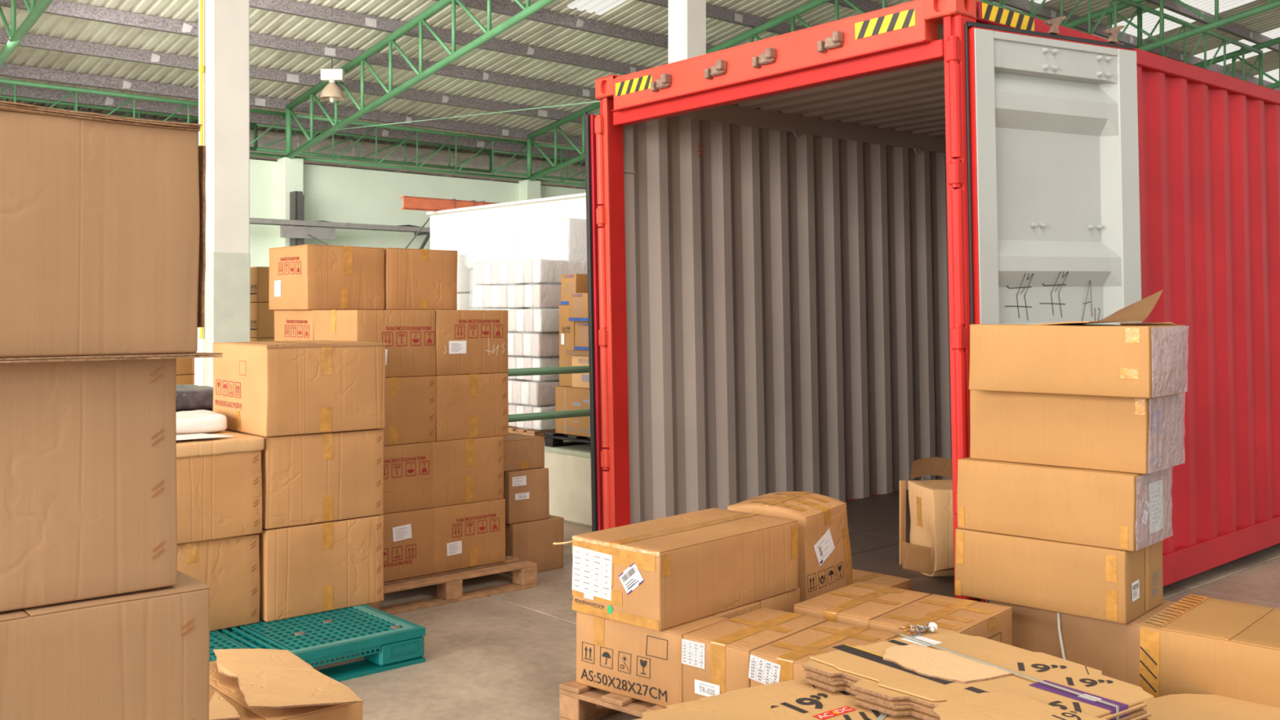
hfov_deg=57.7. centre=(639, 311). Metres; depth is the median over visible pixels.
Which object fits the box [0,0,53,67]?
roof truss
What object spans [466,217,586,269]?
block
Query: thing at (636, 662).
carton
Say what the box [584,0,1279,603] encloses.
shipping container
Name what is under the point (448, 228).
wall
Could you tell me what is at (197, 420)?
bag
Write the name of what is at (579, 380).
carton
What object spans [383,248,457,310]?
carton
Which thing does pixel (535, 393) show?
wrapped bundle
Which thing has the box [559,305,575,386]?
carton
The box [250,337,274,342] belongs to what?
carton
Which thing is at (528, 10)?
roof truss
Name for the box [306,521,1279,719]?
floor
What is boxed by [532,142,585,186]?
roof truss
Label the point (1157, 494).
print
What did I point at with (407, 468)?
carton
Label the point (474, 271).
block
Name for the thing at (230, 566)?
carton
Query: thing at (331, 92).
pendant lamp
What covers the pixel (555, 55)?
ceiling
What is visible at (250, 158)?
cladding
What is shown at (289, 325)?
carton
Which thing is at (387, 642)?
pallet
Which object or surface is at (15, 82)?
roof truss
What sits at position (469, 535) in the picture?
carton
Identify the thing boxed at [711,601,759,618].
carton
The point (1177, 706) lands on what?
carton
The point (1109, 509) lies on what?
carton
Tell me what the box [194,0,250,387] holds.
pillar
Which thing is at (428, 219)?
cable
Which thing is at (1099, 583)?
carton
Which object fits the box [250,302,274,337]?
carton
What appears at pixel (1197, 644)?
carton
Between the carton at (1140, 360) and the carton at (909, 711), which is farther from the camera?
the carton at (1140, 360)
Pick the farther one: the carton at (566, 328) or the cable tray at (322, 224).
the cable tray at (322, 224)
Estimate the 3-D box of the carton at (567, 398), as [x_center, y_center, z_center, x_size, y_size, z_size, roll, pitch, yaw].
[-0.314,0.725,8.561,0.405,0.345,0.504,0,0,-42]
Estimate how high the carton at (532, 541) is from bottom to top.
0.301 m
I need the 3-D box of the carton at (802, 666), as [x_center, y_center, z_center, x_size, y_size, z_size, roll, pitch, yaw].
[0.896,1.004,3.153,0.595,0.006,0.770,0,0,-35]
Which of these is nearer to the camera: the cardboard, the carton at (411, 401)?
the cardboard
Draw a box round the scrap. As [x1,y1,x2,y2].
[209,691,239,719]
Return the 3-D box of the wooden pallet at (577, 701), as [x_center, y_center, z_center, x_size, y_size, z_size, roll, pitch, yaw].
[0.665,1.460,4.428,1.370,0.140,1.380,0,0,40]
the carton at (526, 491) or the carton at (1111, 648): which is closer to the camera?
the carton at (1111, 648)
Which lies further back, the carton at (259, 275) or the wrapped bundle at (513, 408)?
the carton at (259, 275)
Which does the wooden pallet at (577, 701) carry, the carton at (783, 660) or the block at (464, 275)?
the carton at (783, 660)
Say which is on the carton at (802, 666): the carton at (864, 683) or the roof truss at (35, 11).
the carton at (864, 683)
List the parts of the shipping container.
door panel, post, corner post, rail, rail, rail, corner post, post, roof panel, door, door panel, door frame, rail, rail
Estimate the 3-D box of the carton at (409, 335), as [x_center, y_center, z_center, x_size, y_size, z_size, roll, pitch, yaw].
[-1.427,0.164,6.246,0.477,0.354,0.501,0,0,-42]
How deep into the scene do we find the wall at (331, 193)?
23.09 m
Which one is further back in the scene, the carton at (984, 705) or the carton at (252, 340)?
the carton at (252, 340)
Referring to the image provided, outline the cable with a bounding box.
[307,216,430,248]
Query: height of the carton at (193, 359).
0.306 m
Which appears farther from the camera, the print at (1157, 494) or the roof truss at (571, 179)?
the roof truss at (571, 179)
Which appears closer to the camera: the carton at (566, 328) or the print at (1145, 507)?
the print at (1145, 507)
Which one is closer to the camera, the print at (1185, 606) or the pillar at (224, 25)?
the print at (1185, 606)
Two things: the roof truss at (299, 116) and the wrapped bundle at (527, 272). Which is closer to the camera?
the wrapped bundle at (527, 272)
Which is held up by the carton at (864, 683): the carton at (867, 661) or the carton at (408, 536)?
the carton at (867, 661)
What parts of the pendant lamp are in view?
lamp shade, bulb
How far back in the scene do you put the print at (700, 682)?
3.95 m
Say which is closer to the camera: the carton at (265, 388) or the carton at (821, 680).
the carton at (821, 680)
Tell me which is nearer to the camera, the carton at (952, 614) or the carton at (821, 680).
the carton at (821, 680)
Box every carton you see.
[0,100,222,363]
[0,358,176,612]
[0,569,209,719]
[176,357,192,374]
[176,374,192,384]
[176,430,265,544]
[176,533,259,631]
[188,373,194,384]
[191,357,194,373]
[208,660,363,719]
[213,340,386,436]
[222,428,383,528]
[250,266,268,302]
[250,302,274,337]
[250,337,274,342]
[257,515,383,622]
[268,244,385,310]
[274,310,313,341]
[313,309,435,377]
[380,507,434,582]
[382,375,435,445]
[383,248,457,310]
[383,441,432,514]
[431,435,503,507]
[433,498,505,573]
[434,373,508,441]
[435,310,508,375]
[488,514,564,576]
[503,432,544,471]
[503,467,548,524]
[552,507,798,631]
[555,386,590,437]
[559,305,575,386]
[560,273,587,305]
[568,293,588,321]
[572,355,589,388]
[574,321,588,350]
[576,610,728,707]
[633,676,924,719]
[681,607,827,702]
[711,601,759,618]
[727,490,853,602]
[748,620,897,686]
[756,587,799,613]
[793,582,930,628]
[801,664,935,707]
[803,659,1146,719]
[804,668,1146,719]
[804,679,930,719]
[805,673,938,717]
[806,676,1148,719]
[807,672,1151,719]
[809,629,1153,719]
[852,568,912,590]
[868,593,1011,645]
[899,457,954,577]
[932,692,1107,719]
[955,528,1163,623]
[957,457,1170,551]
[968,289,1186,398]
[970,390,1182,474]
[988,600,1176,686]
[1137,594,1279,707]
[1143,693,1279,719]
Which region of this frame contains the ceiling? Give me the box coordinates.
[0,0,1279,164]
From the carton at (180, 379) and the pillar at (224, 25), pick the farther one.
the carton at (180, 379)
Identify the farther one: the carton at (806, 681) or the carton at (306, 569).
the carton at (306, 569)
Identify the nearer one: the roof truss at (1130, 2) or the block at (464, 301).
the block at (464, 301)
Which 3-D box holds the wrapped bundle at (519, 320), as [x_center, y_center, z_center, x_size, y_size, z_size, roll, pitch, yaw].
[-0.791,0.063,9.387,0.745,0.200,0.940,0,0,-42]
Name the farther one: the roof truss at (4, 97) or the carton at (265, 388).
the roof truss at (4, 97)
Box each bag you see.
[176,383,213,410]
[176,408,213,411]
[176,408,226,432]
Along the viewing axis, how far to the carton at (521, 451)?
6.83 m
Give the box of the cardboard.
[883,644,1012,683]
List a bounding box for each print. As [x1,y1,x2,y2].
[395,527,406,538]
[451,342,462,351]
[573,548,609,597]
[621,566,639,590]
[682,640,704,667]
[698,682,715,695]
[750,656,779,684]
[817,538,829,559]
[1132,582,1137,598]
[1137,646,1156,692]
[1142,504,1149,521]
[1144,595,1205,625]
[1152,489,1161,523]
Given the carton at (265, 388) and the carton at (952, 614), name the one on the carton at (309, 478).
the carton at (265, 388)
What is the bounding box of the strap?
[898,633,1119,719]
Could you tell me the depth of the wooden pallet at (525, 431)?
8.96 m
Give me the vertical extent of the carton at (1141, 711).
0.006 m
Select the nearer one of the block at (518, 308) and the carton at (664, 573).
the carton at (664, 573)
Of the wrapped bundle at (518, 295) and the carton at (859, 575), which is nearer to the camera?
the carton at (859, 575)
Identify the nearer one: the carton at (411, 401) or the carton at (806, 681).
the carton at (806, 681)
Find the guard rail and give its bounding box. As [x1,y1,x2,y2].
[506,365,590,422]
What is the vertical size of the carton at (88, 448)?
0.453 m
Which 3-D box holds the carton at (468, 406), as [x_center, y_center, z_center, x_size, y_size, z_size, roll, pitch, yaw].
[-1.076,0.517,6.560,0.476,0.353,0.498,0,0,-42]
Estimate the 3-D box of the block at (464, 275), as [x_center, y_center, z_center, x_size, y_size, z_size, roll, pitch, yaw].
[-1.900,-0.399,12.756,0.920,0.412,1.013,0,0,-42]
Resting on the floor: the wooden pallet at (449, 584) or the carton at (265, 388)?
the wooden pallet at (449, 584)
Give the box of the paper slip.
[900,635,942,646]
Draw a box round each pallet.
[208,604,425,681]
[365,555,537,614]
[507,426,590,442]
[544,431,590,447]
[559,678,666,719]
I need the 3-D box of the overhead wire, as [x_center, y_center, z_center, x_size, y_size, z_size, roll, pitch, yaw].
[-2.760,-2.225,13.651,0.060,1.938,14.415,0,0,-21]
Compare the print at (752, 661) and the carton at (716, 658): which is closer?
the print at (752, 661)
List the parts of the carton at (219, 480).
folded lid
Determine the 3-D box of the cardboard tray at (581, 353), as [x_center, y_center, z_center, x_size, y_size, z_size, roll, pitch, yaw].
[-0.254,0.296,8.480,0.400,0.035,0.420,0,0,-42]
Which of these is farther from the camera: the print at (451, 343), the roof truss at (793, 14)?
the roof truss at (793, 14)
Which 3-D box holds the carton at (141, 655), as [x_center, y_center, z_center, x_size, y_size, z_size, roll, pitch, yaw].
[-1.282,0.780,2.291,0.671,0.479,0.571,0,0,-42]
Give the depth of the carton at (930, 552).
5.83 m
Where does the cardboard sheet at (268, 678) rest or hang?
on the carton at (226, 686)
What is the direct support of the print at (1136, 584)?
attached to the carton at (1099, 583)
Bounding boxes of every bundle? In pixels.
[475,284,561,307]
[476,260,586,285]
[476,309,559,332]
[507,331,559,356]
[507,403,555,430]
[508,355,559,381]
[508,378,559,405]
[898,622,937,636]
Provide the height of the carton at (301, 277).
0.355 m
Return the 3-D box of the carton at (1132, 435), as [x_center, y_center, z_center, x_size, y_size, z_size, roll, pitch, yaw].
[1.754,0.457,4.672,0.719,0.286,0.429,0,0,42]
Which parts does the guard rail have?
rail, rail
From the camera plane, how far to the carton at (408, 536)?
6.11 m
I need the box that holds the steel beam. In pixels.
[398,195,497,211]
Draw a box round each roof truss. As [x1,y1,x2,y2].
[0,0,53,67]
[0,78,285,158]
[0,95,256,151]
[32,104,586,188]
[253,124,491,173]
[285,0,555,159]
[292,113,527,180]
[488,150,585,182]
[526,0,885,181]
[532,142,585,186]
[978,0,1142,42]
[1064,0,1279,51]
[1137,4,1262,85]
[1191,36,1279,88]
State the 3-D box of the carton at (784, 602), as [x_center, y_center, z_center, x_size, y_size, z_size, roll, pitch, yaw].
[0.390,1.255,4.751,0.457,0.270,0.287,0,0,40]
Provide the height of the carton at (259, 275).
0.320 m
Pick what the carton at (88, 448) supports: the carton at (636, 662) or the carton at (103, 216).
the carton at (103, 216)
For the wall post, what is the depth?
21.66 m
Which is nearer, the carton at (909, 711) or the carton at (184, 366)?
the carton at (909, 711)
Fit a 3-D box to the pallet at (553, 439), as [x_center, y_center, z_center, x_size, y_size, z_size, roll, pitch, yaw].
[0.061,0.950,8.546,1.000,0.100,1.200,0,0,-42]
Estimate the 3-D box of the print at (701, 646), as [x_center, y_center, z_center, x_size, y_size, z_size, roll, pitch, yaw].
[0.183,1.175,3.992,0.094,0.078,0.002,0,0,40]
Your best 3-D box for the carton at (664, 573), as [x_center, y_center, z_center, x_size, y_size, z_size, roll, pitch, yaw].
[0.158,0.978,4.537,0.514,0.280,0.883,0,0,43]
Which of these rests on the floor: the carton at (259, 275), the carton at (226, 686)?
the carton at (226, 686)
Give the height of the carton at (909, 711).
0.006 m
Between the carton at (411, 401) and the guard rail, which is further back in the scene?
the guard rail
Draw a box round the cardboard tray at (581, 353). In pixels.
[565,350,588,355]
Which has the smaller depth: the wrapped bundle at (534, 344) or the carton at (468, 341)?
the carton at (468, 341)
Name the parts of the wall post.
bracket plate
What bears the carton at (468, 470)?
on the carton at (469, 535)
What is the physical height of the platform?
0.530 m
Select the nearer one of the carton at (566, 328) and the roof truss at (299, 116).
the carton at (566, 328)
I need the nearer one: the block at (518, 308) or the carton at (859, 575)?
the carton at (859, 575)
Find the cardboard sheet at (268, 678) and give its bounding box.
[213,648,363,708]
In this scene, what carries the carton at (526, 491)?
on the carton at (532, 541)
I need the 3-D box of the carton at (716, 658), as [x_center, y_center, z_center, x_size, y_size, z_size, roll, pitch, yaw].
[0.414,1.254,4.129,0.287,0.272,0.509,0,0,40]
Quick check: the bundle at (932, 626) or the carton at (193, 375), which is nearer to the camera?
the bundle at (932, 626)
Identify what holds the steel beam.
on the wall at (448, 228)
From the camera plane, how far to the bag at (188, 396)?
6.33 m
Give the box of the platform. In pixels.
[543,434,591,527]
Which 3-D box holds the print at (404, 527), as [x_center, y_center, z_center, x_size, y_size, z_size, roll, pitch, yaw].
[-1.247,1.155,6.074,0.074,0.052,0.001,0,0,-41]
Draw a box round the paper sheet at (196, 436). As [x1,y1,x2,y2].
[176,433,232,439]
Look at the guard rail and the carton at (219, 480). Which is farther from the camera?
the guard rail
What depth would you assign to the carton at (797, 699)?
3.09 m
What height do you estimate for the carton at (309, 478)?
0.410 m
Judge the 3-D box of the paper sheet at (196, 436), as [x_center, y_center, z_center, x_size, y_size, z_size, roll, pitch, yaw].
[-2.005,0.542,5.019,0.420,0.003,0.201,0,0,-40]
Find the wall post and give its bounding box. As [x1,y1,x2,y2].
[280,191,335,245]
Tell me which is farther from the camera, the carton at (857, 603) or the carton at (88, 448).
the carton at (857, 603)
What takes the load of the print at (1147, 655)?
attached to the carton at (1197, 644)
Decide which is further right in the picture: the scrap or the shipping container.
the shipping container
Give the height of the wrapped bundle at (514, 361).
0.202 m
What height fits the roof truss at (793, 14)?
5.141 m
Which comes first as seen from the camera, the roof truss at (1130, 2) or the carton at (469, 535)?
the carton at (469, 535)
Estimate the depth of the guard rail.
7.66 m
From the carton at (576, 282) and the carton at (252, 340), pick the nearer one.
the carton at (576, 282)
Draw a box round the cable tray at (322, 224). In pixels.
[249,217,430,248]
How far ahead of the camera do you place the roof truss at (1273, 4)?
20.55 m
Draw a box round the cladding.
[249,158,586,189]
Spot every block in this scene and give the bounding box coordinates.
[456,293,518,310]
[457,254,473,293]
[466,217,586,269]
[470,308,559,332]
[472,269,559,308]
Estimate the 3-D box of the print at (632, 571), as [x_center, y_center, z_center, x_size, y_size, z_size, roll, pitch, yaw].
[-0.036,0.952,4.157,0.088,0.088,0.002,0,0,43]
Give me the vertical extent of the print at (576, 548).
0.156 m
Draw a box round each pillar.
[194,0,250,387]
[668,0,706,63]
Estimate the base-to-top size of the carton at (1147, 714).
0.006 m
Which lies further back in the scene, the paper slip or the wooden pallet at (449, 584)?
the wooden pallet at (449, 584)
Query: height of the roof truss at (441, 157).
0.628 m
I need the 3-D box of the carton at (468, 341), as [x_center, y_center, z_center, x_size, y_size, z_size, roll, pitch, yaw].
[-1.076,0.165,6.560,0.476,0.353,0.499,0,0,-42]
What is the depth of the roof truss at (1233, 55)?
24.95 m
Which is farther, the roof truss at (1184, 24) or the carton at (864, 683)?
the roof truss at (1184, 24)
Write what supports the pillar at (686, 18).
on the floor
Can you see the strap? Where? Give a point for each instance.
(902, 634)
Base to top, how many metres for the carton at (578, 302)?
0.206 m
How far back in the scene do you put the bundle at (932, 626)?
3.55 m
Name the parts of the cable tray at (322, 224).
rail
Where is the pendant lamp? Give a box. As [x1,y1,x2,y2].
[320,57,344,102]
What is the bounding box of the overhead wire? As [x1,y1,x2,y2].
[333,100,599,130]
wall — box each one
[249,156,586,266]
[426,192,586,254]
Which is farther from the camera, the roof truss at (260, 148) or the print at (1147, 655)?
the roof truss at (260, 148)
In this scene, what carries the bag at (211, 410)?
on the bag

